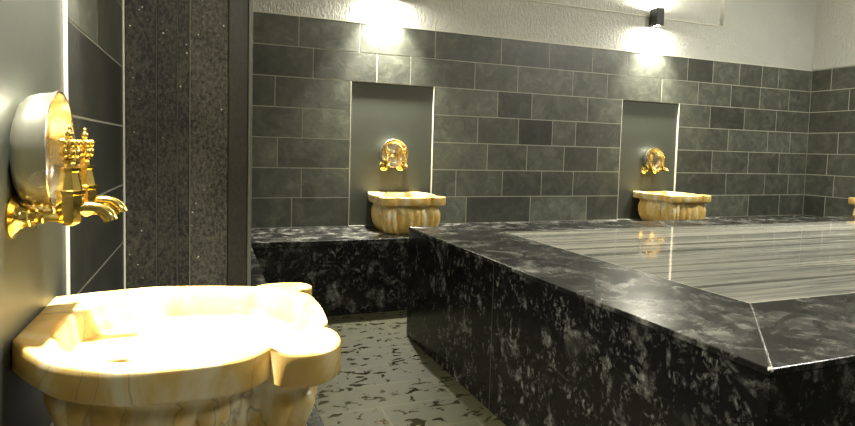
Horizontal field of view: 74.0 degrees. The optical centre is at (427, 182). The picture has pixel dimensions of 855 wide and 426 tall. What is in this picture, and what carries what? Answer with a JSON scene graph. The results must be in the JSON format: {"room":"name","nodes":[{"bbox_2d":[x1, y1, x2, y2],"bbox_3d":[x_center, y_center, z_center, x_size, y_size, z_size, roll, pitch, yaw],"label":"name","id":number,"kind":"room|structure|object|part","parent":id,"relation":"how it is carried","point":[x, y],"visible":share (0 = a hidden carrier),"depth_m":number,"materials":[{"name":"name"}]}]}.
{"room":"spa","nodes":[
{"label":"spa","id":0,"kind":"room"},
{"bbox_2d":[0,0,123,425],"bbox_3d":[-0.589,-0.573,0.526,0.170,3.050,6.576,0,4,-21],"label":"wall","id":1,"kind":"structure","parent":0,"point":[74,48],"depth_m":1.14,"materials":[{"name":"tile"}]},
{"bbox_3d":[-0.662,-0.023,0.913,0.011,1.000,0.607,0,4,-21],"label":"niche panel","id":2,"kind":"part","parent":1,"relation":"part of","materials":[{"name":"stone"}]},
{"bbox_2d":[9,90,75,210],"bbox_3d":[-0.635,-0.049,0.937,0.055,0.209,0.209,0,4,-21],"label":"bowl","id":3,"kind":"object","parent":1,"relation":"attached to","point":[40,120],"visible":0.85,"depth_m":0.87,"materials":[{"name":"metal"}]},
{"bbox_2d":[5,126,117,238],"bbox_3d":[-0.573,-0.002,0.901,0.146,0.178,0.068,0,4,-21],"label":"tap","id":4,"kind":"object","parent":1,"relation":"attached to","point":[71,206],"visible":1,"depth_m":0.89,"materials":[{"name":"gold metal"}]},
{"bbox_3d":[-0.598,0.053,0.895,0.040,0.023,0.023,0,4,-21],"label":"supply arm","id":5,"kind":"part","parent":4,"relation":"part of","materials":[{"name":"gold metal"}]},
{"bbox_3d":[-0.567,-0.050,0.899,0.030,0.043,0.027,0,4,-21],"label":"handle","id":6,"kind":"part","parent":4,"relation":"part of","materials":[{"name":"gold metal"}]},
{"bbox_3d":[-0.536,0.047,0.918,0.063,0.035,0.023,0,4,-21],"label":"spout","id":7,"kind":"part","parent":4,"relation":"part of","materials":[{"name":"gold metal"}]},
{"bbox_2d":[31,128,127,227],"bbox_3d":[-0.615,-0.009,1.011,0.146,0.178,0.068,0,4,-21],"label":"tap","id":8,"kind":"object","parent":1,"relation":"attached to","point":[87,177],"visible":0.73,"depth_m":1.01,"materials":[{"name":"gold metal"}]},
{"bbox_3d":[-0.609,-0.058,1.010,0.030,0.043,0.027,0,4,-21],"label":"handle","id":9,"kind":"part","parent":8,"relation":"part of","materials":[{"name":"gold metal"}]},
{"bbox_3d":[-0.578,0.040,1.028,0.063,0.035,0.023,0,4,-21],"label":"spout","id":10,"kind":"part","parent":8,"relation":"part of","materials":[{"name":"gold metal"}]},
{"bbox_2d":[315,310,505,425],"bbox_3d":[2.122,1.009,1.666,6.058,0.100,6.596,0,4,-21],"label":"floor","id":11,"kind":"structure","parent":0,"point":[384,378],"depth_m":2.39,"materials":[{"name":"pale stone with dark flecks"},{"name":"pale grout"}]},
{"bbox_2d":[251,247,323,425],"bbox_3d":[-0.206,0.744,0.441,0.490,0.451,5.670,0,4,-21],"label":"stone bench","id":12,"kind":"object","parent":11,"relation":"on","point":[257,278],"visible":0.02,"depth_m":2.28,"materials":[{"name":"black stone"}]},
{"bbox_2d":[12,283,340,425],"bbox_3d":[-0.432,0.358,1.025,0.498,0.239,0.495,0,4,-21],"label":"basin","id":13,"kind":"object","parent":12,"relation":"on","point":[260,355],"visible":1,"depth_m":0.89,"materials":[{"name":"beige stone"}]},
{"bbox_3d":[-0.433,0.385,1.026,0.436,0.184,0.439,0,4,-21],"label":"bowl","id":14,"kind":"part","parent":13,"relation":"part of","materials":[{"name":"stone"}]},
{"bbox_2d":[122,0,252,288],"bbox_3d":[-0.903,-0.906,2.177,0.425,2.599,0.420,0,4,-21],"label":"pillar","id":15,"kind":"structure","parent":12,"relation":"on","point":[188,64],"depth_m":2.03,"materials":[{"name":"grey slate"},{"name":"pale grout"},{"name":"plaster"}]},
{"bbox_2d":[251,215,813,316],"bbox_3d":[1.115,0.550,4.291,5.716,0.451,0.583,0,4,-21],"label":"stone bench","id":16,"kind":"object","parent":11,"relation":"on","point":[349,270],"visible":0.15,"depth_m":3.39,"materials":[{"name":"black stone"}]},
{"bbox_2d":[368,192,445,233],"bbox_3d":[-0.159,0.198,3.830,0.450,0.239,0.514,0,4,-21],"label":"basin","id":17,"kind":"object","parent":16,"relation":"on","point":[391,212],"visible":0.96,"depth_m":3.63,"materials":[{"name":"beige stone"}]},
{"bbox_3d":[-0.160,0.225,3.831,0.400,0.184,0.455,0,4,-21],"label":"bowl","id":18,"kind":"part","parent":17,"relation":"part of","materials":[{"name":"stone"}]},
{"bbox_3d":[1.121,0.340,4.279,5.716,0.030,0.583,0,4,-21],"label":"seat","id":19,"kind":"part","parent":16,"relation":"part of","materials":[{"name":"black stone"}]},
{"bbox_2d":[633,191,710,220],"bbox_3d":[1.997,0.205,4.658,0.420,0.239,0.514,0,4,-21],"label":"basin","id":20,"kind":"object","parent":16,"relation":"on","point":[653,205],"visible":0.88,"depth_m":4.51,"materials":[{"name":"beige stone"}]},
{"bbox_3d":[1.997,0.233,4.659,0.373,0.184,0.455,0,4,-21],"label":"bowl","id":21,"kind":"part","parent":20,"relation":"part of","materials":[{"name":"stone"}]},
{"bbox_2d":[406,215,854,425],"bbox_3d":[2.085,0.598,2.774,3.915,0.587,2.050,0,4,-21],"label":"platform","id":22,"kind":"object","parent":11,"relation":"on","point":[739,321],"visible":1,"depth_m":1.83,"materials":[{"name":"black stone"}]},
{"bbox_3d":[0.082,0.565,2.606,0.027,0.568,0.920,0,4,-22],"label":"panel","id":23,"kind":"part","parent":22,"relation":"part of","materials":[{"name":"black stone"}]},
{"bbox_3d":[0.470,0.631,1.662,0.027,0.568,1.120,0,4,-22],"label":"panel","id":24,"kind":"part","parent":22,"relation":"part of","materials":[{"name":"black stone"}]},
{"bbox_3d":[2.468,0.673,1.845,3.859,0.568,0.027,0,4,-21],"label":"panel","id":25,"kind":"part","parent":22,"relation":"part of","materials":[{"name":"black stone"}]},
{"bbox_3d":[4.673,0.762,2.314,0.489,0.451,5.670,0,4,-21],"label":"stone bench","id":26,"kind":"object","parent":11,"relation":"on","visible":0},
{"bbox_2d":[848,197,854,214],"bbox_3d":[3.779,0.255,4.613,0.514,0.239,0.450,0,4,-21],"label":"basin","id":27,"kind":"object","parent":26,"relation":"on","point":[851,200],"visible":0.91,"depth_m":4.70,"materials":[{"name":"beige stone"}]},
{"bbox_2d":[251,0,816,227],"bbox_3d":[1.015,-0.771,4.563,6.018,3.050,0.176,0,4,-21],"label":"wall","id":28,"kind":"structure","parent":0,"point":[502,110],"depth_m":4.40,"materials":[{"name":"tile"}]},
{"bbox_2d":[379,146,390,170],"bbox_3d":[-0.283,-0.171,3.955,0.068,0.178,0.146,0,4,-21],"label":"tap","id":29,"kind":"object","parent":28,"relation":"attached to","point":[385,165],"visible":1,"depth_m":3.94,"materials":[{"name":"gold metal"}]},
{"bbox_3d":[-0.256,-0.199,4.044,0.613,1.000,0.004,0,4,-21],"label":"niche panel","id":30,"kind":"part","parent":28,"relation":"part of","materials":[{"name":"stone"}]},
{"bbox_2d":[381,139,407,167],"bbox_3d":[-0.240,-0.209,4.018,0.200,0.200,0.054,0,4,-21],"label":"bowl","id":31,"kind":"object","parent":28,"relation":"attached to","point":[395,146],"visible":0.85,"depth_m":4.03,"materials":[{"name":"metal"}]},
{"bbox_2d":[396,146,407,170],"bbox_3d":[-0.167,-0.171,4.000,0.068,0.178,0.146,0,4,-21],"label":"tap","id":32,"kind":"object","parent":28,"relation":"attached to","point":[403,166],"visible":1,"depth_m":3.98,"materials":[{"name":"gold metal"}]},
{"bbox_3d":[1.885,-0.191,4.866,0.612,1.000,0.004,0,4,-21],"label":"niche panel","id":33,"kind":"part","parent":28,"relation":"part of","materials":[{"name":"stone"}]},
{"bbox_2d":[641,153,656,173],"bbox_3d":[1.883,-0.163,4.787,0.068,0.178,0.146,0,4,-21],"label":"tap","id":34,"kind":"object","parent":28,"relation":"attached to","point":[644,169],"visible":1,"depth_m":4.78,"materials":[{"name":"gold metal"}]},
{"bbox_2d":[643,148,662,170],"bbox_3d":[1.925,-0.202,4.849,0.200,0.200,0.054,0,4,-21],"label":"bowl","id":35,"kind":"object","parent":28,"relation":"attached to","point":[657,153],"visible":0.7,"depth_m":4.87,"materials":[{"name":"metal"}]},
{"bbox_2d":[649,7,664,27],"bbox_3d":[1.906,-1.374,4.723,0.070,0.144,0.095,0,4,-21],"label":"wall sconce","id":36,"kind":"object","parent":28,"relation":"attached to","point":[656,20],"visible":1,"depth_m":4.69,"materials":[{"name":"black paint"}]},
{"bbox_2d":[653,153,668,173],"bbox_3d":[1.998,-0.163,4.831,0.068,0.178,0.146,0,4,-21],"label":"tap","id":37,"kind":"object","parent":28,"relation":"attached to","point":[662,166],"visible":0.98,"depth_m":4.82,"materials":[{"name":"gold metal"}]},
{"bbox_2d":[803,0,854,215],"bbox_3d":[4.908,-0.553,2.637,0.170,3.050,6.576,0,4,-21],"label":"wall","id":38,"kind":"structure","parent":0,"point":[830,158],"depth_m":5.32,"materials":[{"name":"tile"}]}
]}

